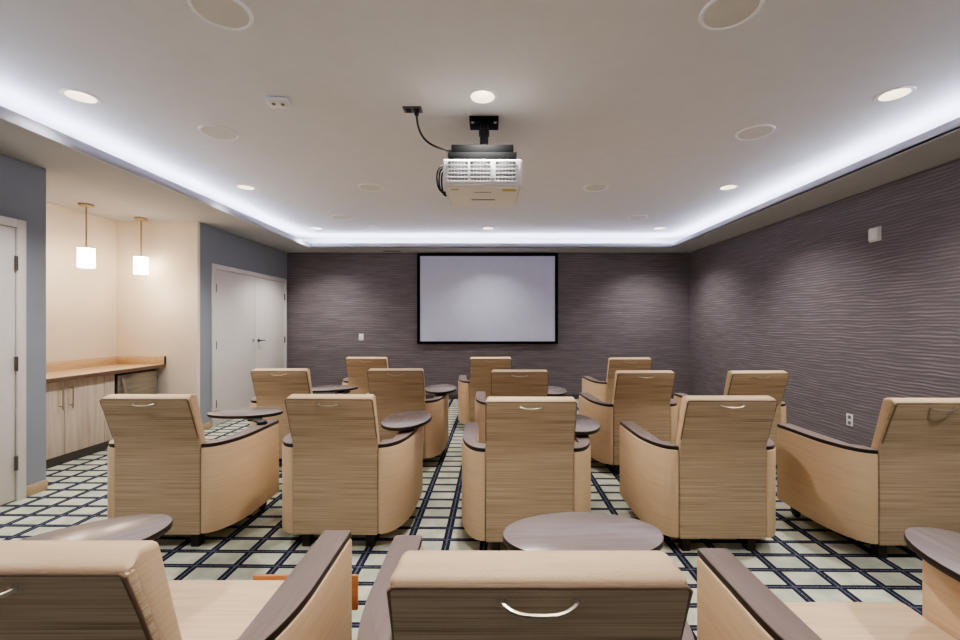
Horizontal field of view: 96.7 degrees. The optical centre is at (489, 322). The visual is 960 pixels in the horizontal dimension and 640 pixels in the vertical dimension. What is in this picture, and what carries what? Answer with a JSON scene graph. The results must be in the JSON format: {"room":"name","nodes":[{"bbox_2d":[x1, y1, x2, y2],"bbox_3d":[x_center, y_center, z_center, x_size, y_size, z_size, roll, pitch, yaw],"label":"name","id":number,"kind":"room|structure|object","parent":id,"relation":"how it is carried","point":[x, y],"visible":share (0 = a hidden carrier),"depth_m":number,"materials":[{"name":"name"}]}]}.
{"room":"screening room","nodes":[
{"label":"screening room","id":0,"kind":"room"},
{"bbox_2d":[46,203,116,361],"bbox_3d":[-4.372,0.052,4.482,1.035,2.695,2.025,0,0,0],"label":"wall","id":1,"kind":"structure","parent":0,"point":[81,303],"depth_m":4.95,"materials":[{"name":"beige paint"}]},
{"bbox_2d":[0,153,286,505],"bbox_3d":[-3.795,0.052,2.829,0.120,2.695,10.057,0,0,0],"label":"wall","id":2,"kind":"structure","parent":0,"point":[22,184],"depth_m":3.54,"materials":[{"name":"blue paint"}]},
{"bbox_2d":[0,216,25,504],"bbox_3d":[-3.696,0.292,2.917,0.075,2.215,0.995,0,0,0],"label":"door","id":3,"kind":"structure","parent":2,"relation":"in","point":[12,240],"depth_m":3.33,"materials":[{"name":"white paint"}]},
{"bbox_2d":[26,421,211,496],"bbox_3d":[-3.728,1.357,1.755,0.013,0.085,7.910,0,0,0],"label":"baseboard","id":4,"kind":"structure","parent":2,"relation":"attached to","point":[40,486],"depth_m":3.52,"materials":[{"name":"beige wood"}]},
{"bbox_2d":[211,263,286,426],"bbox_3d":[-3.696,0.300,6.753,0.075,2.200,2.074,0,0,0],"label":"door","id":5,"kind":"structure","parent":2,"relation":"in","point":[249,313],"depth_m":6.39,"materials":[{"name":"white paint"}]},
{"bbox_2d":[117,222,199,408],"bbox_3d":[-4.253,0.052,5.473,1.035,2.695,0.045,0,0,0],"label":"wall","id":6,"kind":"structure","parent":0,"point":[158,312],"depth_m":5.45,"materials":[{"name":"beige paint"}]},
{"bbox_2d":[0,399,921,639],"bbox_3d":[-0.610,1.425,2.829,8.780,0.050,10.257,0,0,0],"label":"floor","id":7,"kind":"structure","parent":0,"point":[805,560],"depth_m":2.71,"materials":[{"name":"carpet"}]},
{"bbox_2d":[46,374,114,468],"bbox_3d":[-4.458,0.984,4.185,0.604,0.833,1.170,0,0,0],"label":"base cabinet","id":8,"kind":"object","parent":7,"relation":"on","point":[77,427],"visible":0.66,"depth_m":4.33,"materials":[{"name":"brown wood"}]},
{"bbox_2d":[46,356,165,382],"bbox_3d":[-4.452,0.492,4.524,0.631,0.143,1.847,0,0,0],"label":"countertop","id":9,"kind":"structure","parent":8,"relation":"on","point":[57,371],"depth_m":4.91,"materials":[{"name":"beige laminate"}]},
{"bbox_2d":[115,369,156,393],"bbox_3d":[-4.440,0.976,5.085,0.619,0.808,0.600,0,0,0],"label":"fridge","id":10,"kind":"object","parent":7,"relation":"on","point":[144,381],"visible":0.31,"depth_m":5.07,"materials":[{"name":"black glass"}]},
{"bbox_2d":[0,514,357,639],"bbox_3d":[-1.034,0.915,1.175,1.083,0.971,0.863,0,0,0],"label":"recliner","id":11,"kind":"object","parent":7,"relation":"on","point":[106,579],"visible":1,"depth_m":0.87,"materials":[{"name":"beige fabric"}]},
{"bbox_2d":[99,394,282,546],"bbox_3d":[-2.045,0.915,3.022,0.850,0.971,1.052,0,0,0],"label":"recliner","id":12,"kind":"object","parent":7,"relation":"on","point":[160,460],"visible":0.96,"depth_m":2.62,"materials":[{"name":"beige fabric"}]},
{"bbox_2d":[250,368,357,458],"bbox_3d":[-1.927,0.915,4.385,0.945,0.971,0.849,0,0,0],"label":"recliner","id":13,"kind":"object","parent":7,"relation":"on","point":[272,386],"visible":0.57,"depth_m":4.05,"materials":[{"name":"beige fabric"}]},
{"bbox_2d":[282,394,431,546],"bbox_3d":[-0.906,0.915,2.957,0.930,0.971,0.925,0,0,1],"label":"recliner","id":14,"kind":"object","parent":7,"relation":"on","point":[338,474],"visible":1,"depth_m":2.62,"materials":[{"name":"beige fabric"}]},
{"bbox_2d":[342,357,387,393],"bbox_3d":[-1.539,0.915,5.750,0.850,0.971,0.849,0,0,3],"label":"recliner","id":15,"kind":"object","parent":7,"relation":"on","point":[357,368],"visible":0.37,"depth_m":5.40,"materials":[{"name":"beige fabric"}]},
{"bbox_2d":[367,368,455,458],"bbox_3d":[-0.837,0.915,4.424,0.948,0.971,0.926,0,0,0],"label":"recliner","id":16,"kind":"object","parent":7,"relation":"on","point":[395,390],"visible":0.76,"depth_m":4.08,"materials":[{"name":"beige fabric"}]},
{"bbox_2d":[458,357,511,423],"bbox_3d":[-0.005,0.915,5.750,0.850,0.971,0.849,0,0,-2],"label":"recliner","id":17,"kind":"object","parent":7,"relation":"on","point":[481,368],"visible":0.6,"depth_m":5.44,"materials":[{"name":"beige fabric"}]},
{"bbox_2d":[475,370,566,447],"bbox_3d":[0.325,0.915,4.309,0.955,0.971,0.906,0,0,0],"label":"recliner","id":18,"kind":"object","parent":7,"relation":"on","point":[504,383],"visible":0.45,"depth_m":3.93,"materials":[{"name":"beige fabric"}]},
{"bbox_2d":[357,512,694,639],"bbox_3d":[0.119,0.915,1.145,0.918,0.971,0.879,0,0,0],"label":"recliner","id":19,"kind":"object","parent":7,"relation":"on","point":[564,575],"visible":1,"depth_m":0.76,"materials":[{"name":"beige fabric"}]},
{"bbox_2d":[462,397,599,550],"bbox_3d":[0.288,0.915,2.859,0.955,0.971,0.906,0,0,0],"label":"recliner","id":20,"kind":"object","parent":7,"relation":"on","point":[535,460],"visible":0.94,"depth_m":2.53,"materials":[{"name":"beige fabric"}]},
{"bbox_2d":[582,357,651,402],"bbox_3d":[1.727,0.915,5.660,0.850,0.971,0.849,0,0,-2],"label":"recliner","id":21,"kind":"object","parent":7,"relation":"on","point":[602,390],"visible":0.36,"depth_m":5.34,"materials":[{"name":"beige fabric"}]},
{"bbox_2d":[579,370,677,473],"bbox_3d":[1.385,0.915,4.210,0.850,0.971,0.849,0,0,-2],"label":"recliner","id":22,"kind":"object","parent":7,"relation":"on","point":[642,397],"visible":0.69,"depth_m":3.91,"materials":[{"name":"beige fabric"}]},
{"bbox_2d":[620,395,777,550],"bbox_3d":[1.458,0.915,2.899,0.955,0.971,0.906,0,0,0],"label":"recliner","id":23,"kind":"object","parent":7,"relation":"on","point":[717,480],"visible":0.98,"depth_m":2.57,"materials":[{"name":"beige wood"}]},
{"bbox_2d":[674,370,789,464],"bbox_3d":[2.394,0.915,4.200,0.850,0.971,0.849,0,0,-3],"label":"recliner","id":24,"kind":"object","parent":7,"relation":"on","point":[772,383],"visible":0.38,"depth_m":3.85,"materials":[{"name":"beige fabric"}]},
{"bbox_2d":[697,527,959,639],"bbox_3d":[1.161,0.915,1.046,0.963,0.971,0.851,0,0,0],"label":"recliner","id":25,"kind":"object","parent":7,"relation":"on","point":[733,603],"visible":1,"depth_m":1.32,"materials":[{"name":"beige fabric"}]},
{"bbox_2d":[777,398,959,557],"bbox_3d":[2.543,0.915,2.790,0.850,0.971,0.849,0,0,0],"label":"recliner","id":26,"kind":"object","parent":7,"relation":"on","point":[909,475],"visible":0.95,"depth_m":2.49,"materials":[{"name":"beige wood"}]},
{"bbox_2d":[0,0,959,252],"bbox_3d":[-0.600,-1.437,2.818,8.800,0.286,10.277,0,0,0],"label":"ceiling","id":27,"kind":"structure","parent":0,"point":[644,101],"depth_m":3.10,"materials":[{"name":"paint"}]},
{"bbox_2d":[59,88,101,104],"bbox_3d":[-2.800,-1.585,2.920,0.212,0.080,0.212,0,0,0],"label":"recessed light","id":28,"kind":"object","parent":27,"relation":"in","point":[80,96],"visible":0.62,"depth_m":2.96,"materials":[{"name":"white plastic"}]},
{"bbox_2d":[77,203,95,267],"bbox_3d":[-4.400,-0.949,4.650,0.152,0.692,0.152,0,0,0],"label":"pendant light","id":29,"kind":"object","parent":27,"relation":"hanging from","point":[86,256],"visible":1,"depth_m":4.61,"materials":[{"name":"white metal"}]},
{"bbox_2d":[133,217,148,274],"bbox_3d":[-4.310,-0.949,5.270,0.152,0.692,0.152,0,0,0],"label":"pendant light","id":30,"kind":"object","parent":27,"relation":"hanging from","point":[140,263],"visible":1,"depth_m":5.23,"materials":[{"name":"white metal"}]},
{"bbox_2d":[198,124,238,140],"bbox_3d":[-2.200,-1.544,3.465,0.286,0.010,0.286,0,0,0],"label":"ceiling speaker","id":31,"kind":"object","parent":27,"relation":"attached to","point":[219,132],"visible":1,"depth_m":3.46},
{"bbox_2d":[201,126,236,138],"bbox_3d":[-2.200,-1.543,3.465,0.244,0.001,0.244,0,0,0],"label":"grille","id":32,"kind":"object","parent":31,"relation":"attached to","point":[217,132],"depth_m":3.46,"materials":[{"name":"beige metal"}]},
{"bbox_2d":[186,0,253,30],"bbox_3d":[-1.330,-1.544,2.110,0.286,0.010,0.286,0,0,0],"label":"ceiling speaker","id":33,"kind":"object","parent":27,"relation":"attached to","point":[225,14],"visible":1,"depth_m":2.13},
{"bbox_2d":[235,184,255,189],"bbox_3d":[-2.790,-1.585,4.870,0.212,0.080,0.212,0,0,0],"label":"recessed light","id":34,"kind":"object","parent":27,"relation":"in","point":[240,186],"visible":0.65,"depth_m":4.92,"materials":[{"name":"white plastic"}]},
{"bbox_2d":[265,96,291,108],"bbox_3d":[-1.470,-1.528,2.970,0.150,0.042,0.120,0,0,-8],"label":"ceiling sensor","id":35,"kind":"object","parent":27,"relation":"attached to","point":[274,102],"visible":1,"depth_m":2.94,"materials":[{"name":"white plastic"}]},
{"bbox_2d":[309,227,322,229],"bbox_3d":[-2.840,-1.585,6.970,0.212,0.080,0.212,0,0,0],"label":"recessed light","id":36,"kind":"object","parent":27,"relation":"in","point":[315,228],"visible":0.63,"depth_m":7.04,"materials":[{"name":"white plastic"}]},
{"bbox_2d":[331,215,350,219],"bbox_3d":[-2.180,-1.544,6.240,0.286,0.010,0.286,0,0,0],"label":"ceiling speaker","id":37,"kind":"object","parent":27,"relation":"attached to","point":[339,217],"visible":1,"depth_m":6.24},
{"bbox_2d":[332,216,348,218],"bbox_3d":[-2.180,-1.543,6.240,0.244,0.001,0.244,0,0,0],"label":"grille","id":38,"kind":"object","parent":37,"relation":"attached to","point":[334,217],"depth_m":6.24,"materials":[{"name":"white metal"}]},
{"bbox_2d":[358,183,383,191],"bbox_3d":[-1.360,-1.544,4.870,0.286,0.010,0.286,0,0,0],"label":"ceiling speaker","id":39,"kind":"object","parent":27,"relation":"attached to","point":[370,187],"visible":1,"depth_m":4.86},
{"bbox_2d":[360,185,381,190],"bbox_3d":[-1.360,-1.543,4.870,0.244,0.001,0.244,0,0,0],"label":"grille","id":40,"kind":"object","parent":39,"relation":"attached to","point":[363,187],"depth_m":4.86,"materials":[{"name":"beige metal"}]},
{"bbox_2d":[382,250,401,251],"bbox_3d":[-1.760,-1.292,7.660,0.340,0.006,0.110,0,0,0],"label":"ceiling vent","id":41,"kind":"object","parent":27,"relation":"in","point":[382,250],"visible":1,"depth_m":7.65,"materials":[{"name":"metal"}]},
{"bbox_2d":[402,106,422,112],"bbox_3d":[-0.560,-1.543,3.090,0.136,0.014,0.086,0,0,0],"label":"outlet","id":42,"kind":"object","parent":27,"relation":"attached to","point":[407,109],"visible":0.91,"depth_m":3.07,"materials":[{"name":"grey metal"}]},
{"bbox_2d":[414,109,450,151],"bbox_3d":[-0.415,-1.394,3.107,0.267,0.282,0.031,0,0,-13],"label":"power cable","id":43,"kind":"object","parent":42,"relation":"attached to","point":[416,111],"visible":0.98,"depth_m":3.08,"materials":[{"name":"black plastic"}]},
{"bbox_2d":[448,116,516,158],"bbox_3d":[-0.055,-1.343,3.240,0.490,0.413,0.420,0,0,0],"label":"mount","id":44,"kind":"object","parent":27,"relation":"attached to","point":[483,124],"visible":0.54,"depth_m":3.09,"materials":[{"name":"black metal"}]},
{"bbox_2d":[436,159,521,206],"bbox_3d":[-0.078,-1.028,3.221,0.602,0.213,0.558,0,0,0],"label":"projector","id":45,"kind":"object","parent":44,"relation":"hanging from","point":[466,182],"visible":1,"depth_m":2.95,"materials":[{"name":"white plastic"}]},
{"bbox_2d":[448,161,467,181],"bbox_3d":[-0.221,-1.046,2.945,0.140,0.146,0.005,0,0,0],"label":"vent grille","id":46,"kind":"object","parent":45,"relation":"attached to","point":[457,170],"depth_m":2.95,"materials":[{"name":"white plastic"}]},
{"bbox_2d":[470,161,490,181],"bbox_3d":[-0.067,-1.046,2.945,0.142,0.146,0.005,0,0,0],"label":"vent grille","id":47,"kind":"object","parent":45,"relation":"attached to","point":[480,171],"depth_m":2.95,"materials":[{"name":"white plastic"}]},
{"bbox_2d":[495,161,515,181],"bbox_3d":[0.107,-1.046,2.945,0.140,0.146,0.005,0,0,0],"label":"vent grille","id":48,"kind":"object","parent":45,"relation":"attached to","point":[505,171],"depth_m":2.95,"materials":[{"name":"white plastic"}]},
{"bbox_2d":[467,88,497,104],"bbox_3d":[-0.050,-1.585,2.920,0.212,0.080,0.212,0,0,0],"label":"recessed light","id":49,"kind":"object","parent":27,"relation":"in","point":[482,96],"visible":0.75,"depth_m":2.98,"materials":[{"name":"white plastic"}]},
{"bbox_2d":[482,227,493,229],"bbox_3d":[-0.030,-1.585,6.970,0.212,0.080,0.212,0,0,0],"label":"recessed light","id":50,"kind":"object","parent":27,"relation":"in","point":[485,228],"visible":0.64,"depth_m":7.04,"materials":[{"name":"white plastic"}]},
{"bbox_2d":[583,183,608,191],"bbox_3d":[1.210,-1.544,4.870,0.286,0.010,0.286,0,0,0],"label":"ceiling speaker","id":51,"kind":"object","parent":27,"relation":"attached to","point":[595,187],"visible":1,"depth_m":4.86},
{"bbox_2d":[585,185,606,190],"bbox_3d":[1.210,-1.543,4.870,0.244,0.001,0.244,0,0,0],"label":"grille","id":52,"kind":"object","parent":51,"relation":"attached to","point":[588,187],"depth_m":4.86,"materials":[{"name":"beige metal"}]},
{"bbox_2d":[628,215,647,219],"bbox_3d":[2.160,-1.544,6.240,0.286,0.010,0.286,0,0,0],"label":"ceiling speaker","id":53,"kind":"object","parent":27,"relation":"attached to","point":[633,217],"visible":1,"depth_m":6.24},
{"bbox_2d":[629,216,645,218],"bbox_3d":[2.160,-1.543,6.240,0.244,0.001,0.244,0,0,0],"label":"grille","id":54,"kind":"object","parent":53,"relation":"attached to","point":[630,217],"depth_m":6.24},
{"bbox_2d":[653,227,666,229],"bbox_3d":[2.780,-1.585,6.970,0.212,0.080,0.212,0,0,0],"label":"recessed light","id":55,"kind":"object","parent":27,"relation":"in","point":[656,228],"visible":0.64,"depth_m":7.04,"materials":[{"name":"white plastic"}]},
{"bbox_2d":[718,184,738,189],"bbox_3d":[2.720,-1.585,4.870,0.212,0.080,0.212,0,0,0],"label":"recessed light","id":56,"kind":"object","parent":27,"relation":"in","point":[730,186],"visible":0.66,"depth_m":4.92,"materials":[{"name":"white plastic"}]},
{"bbox_2d":[699,0,764,30],"bbox_3d":[1.190,-1.544,2.110,0.286,0.010,0.286,0,0,0],"label":"ceiling speaker","id":57,"kind":"object","parent":27,"relation":"attached to","point":[716,15],"visible":1,"depth_m":2.13},
{"bbox_2d":[735,124,775,140],"bbox_3d":[2.150,-1.544,3.465,0.286,0.010,0.286,0,0,0],"label":"ceiling speaker","id":58,"kind":"object","parent":27,"relation":"attached to","point":[754,132],"visible":1,"depth_m":3.46},
{"bbox_2d":[737,126,772,138],"bbox_3d":[2.150,-1.543,3.465,0.244,0.001,0.244,0,0,0],"label":"grille","id":59,"kind":"object","parent":58,"relation":"attached to","point":[752,132],"depth_m":3.46,"materials":[{"name":"beige metal"}]},
{"bbox_2d":[873,86,916,102],"bbox_3d":[2.740,-1.585,2.890,0.212,0.080,0.212,0,0,0],"label":"recessed light","id":60,"kind":"object","parent":27,"relation":"in","point":[896,93],"visible":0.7,"depth_m":2.93,"materials":[{"name":"white plastic"}]},
{"bbox_2d":[287,253,689,394],"bbox_3d":[-0.028,0.052,7.917,7.655,2.695,0.120,0,0,0],"label":"wall","id":61,"kind":"structure","parent":0,"point":[611,305],"depth_m":7.86,"materials":[{"name":"fabric"}]},
{"bbox_2d":[359,334,363,340],"bbox_3d":[-2.370,0.260,7.850,0.085,0.125,0.012,0,0,0],"label":"light switch","id":62,"kind":"object","parent":61,"relation":"attached to","point":[361,336],"visible":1,"depth_m":7.85,"materials":[{"name":"white plastic"}]},
{"bbox_2d":[417,253,557,343],"bbox_3d":[-0.045,-0.445,7.827,2.576,1.656,0.055,0,0,0],"label":"projection screen","id":63,"kind":"object","parent":61,"relation":"attached to","point":[463,298],"visible":1,"depth_m":7.82,"materials":[{"name":"white fabric"}]},
{"bbox_2d":[425,394,688,398],"bbox_3d":[-0.028,1.357,7.849,7.375,0.085,0.013,0,0,0],"label":"baseboard","id":64,"kind":"structure","parent":61,"relation":"attached to","point":[427,396],"depth_m":7.84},
{"bbox_2d":[690,158,959,447],"bbox_3d":[3.740,0.052,2.829,0.120,2.695,10.057,0,0,0],"label":"wall","id":65,"kind":"structure","parent":0,"point":[854,323],"depth_m":4.45,"materials":[{"name":"fabric"}]},
{"bbox_2d":[846,413,852,426],"bbox_3d":[3.674,0.990,4.360,0.010,0.120,0.075,0,0,0],"label":"wall outlet","id":66,"kind":"object","parent":65,"relation":"attached to","point":[849,417],"visible":1,"depth_m":4.36,"materials":[{"name":"white plastic"}]},
{"bbox_2d":[868,226,881,242],"bbox_3d":[3.664,-0.845,4.070,0.029,0.135,0.125,0,0,0],"label":"sensor box","id":67,"kind":"object","parent":65,"relation":"attached to","point":[874,234],"visible":1,"depth_m":4.05,"materials":[{"name":"white plastic"}]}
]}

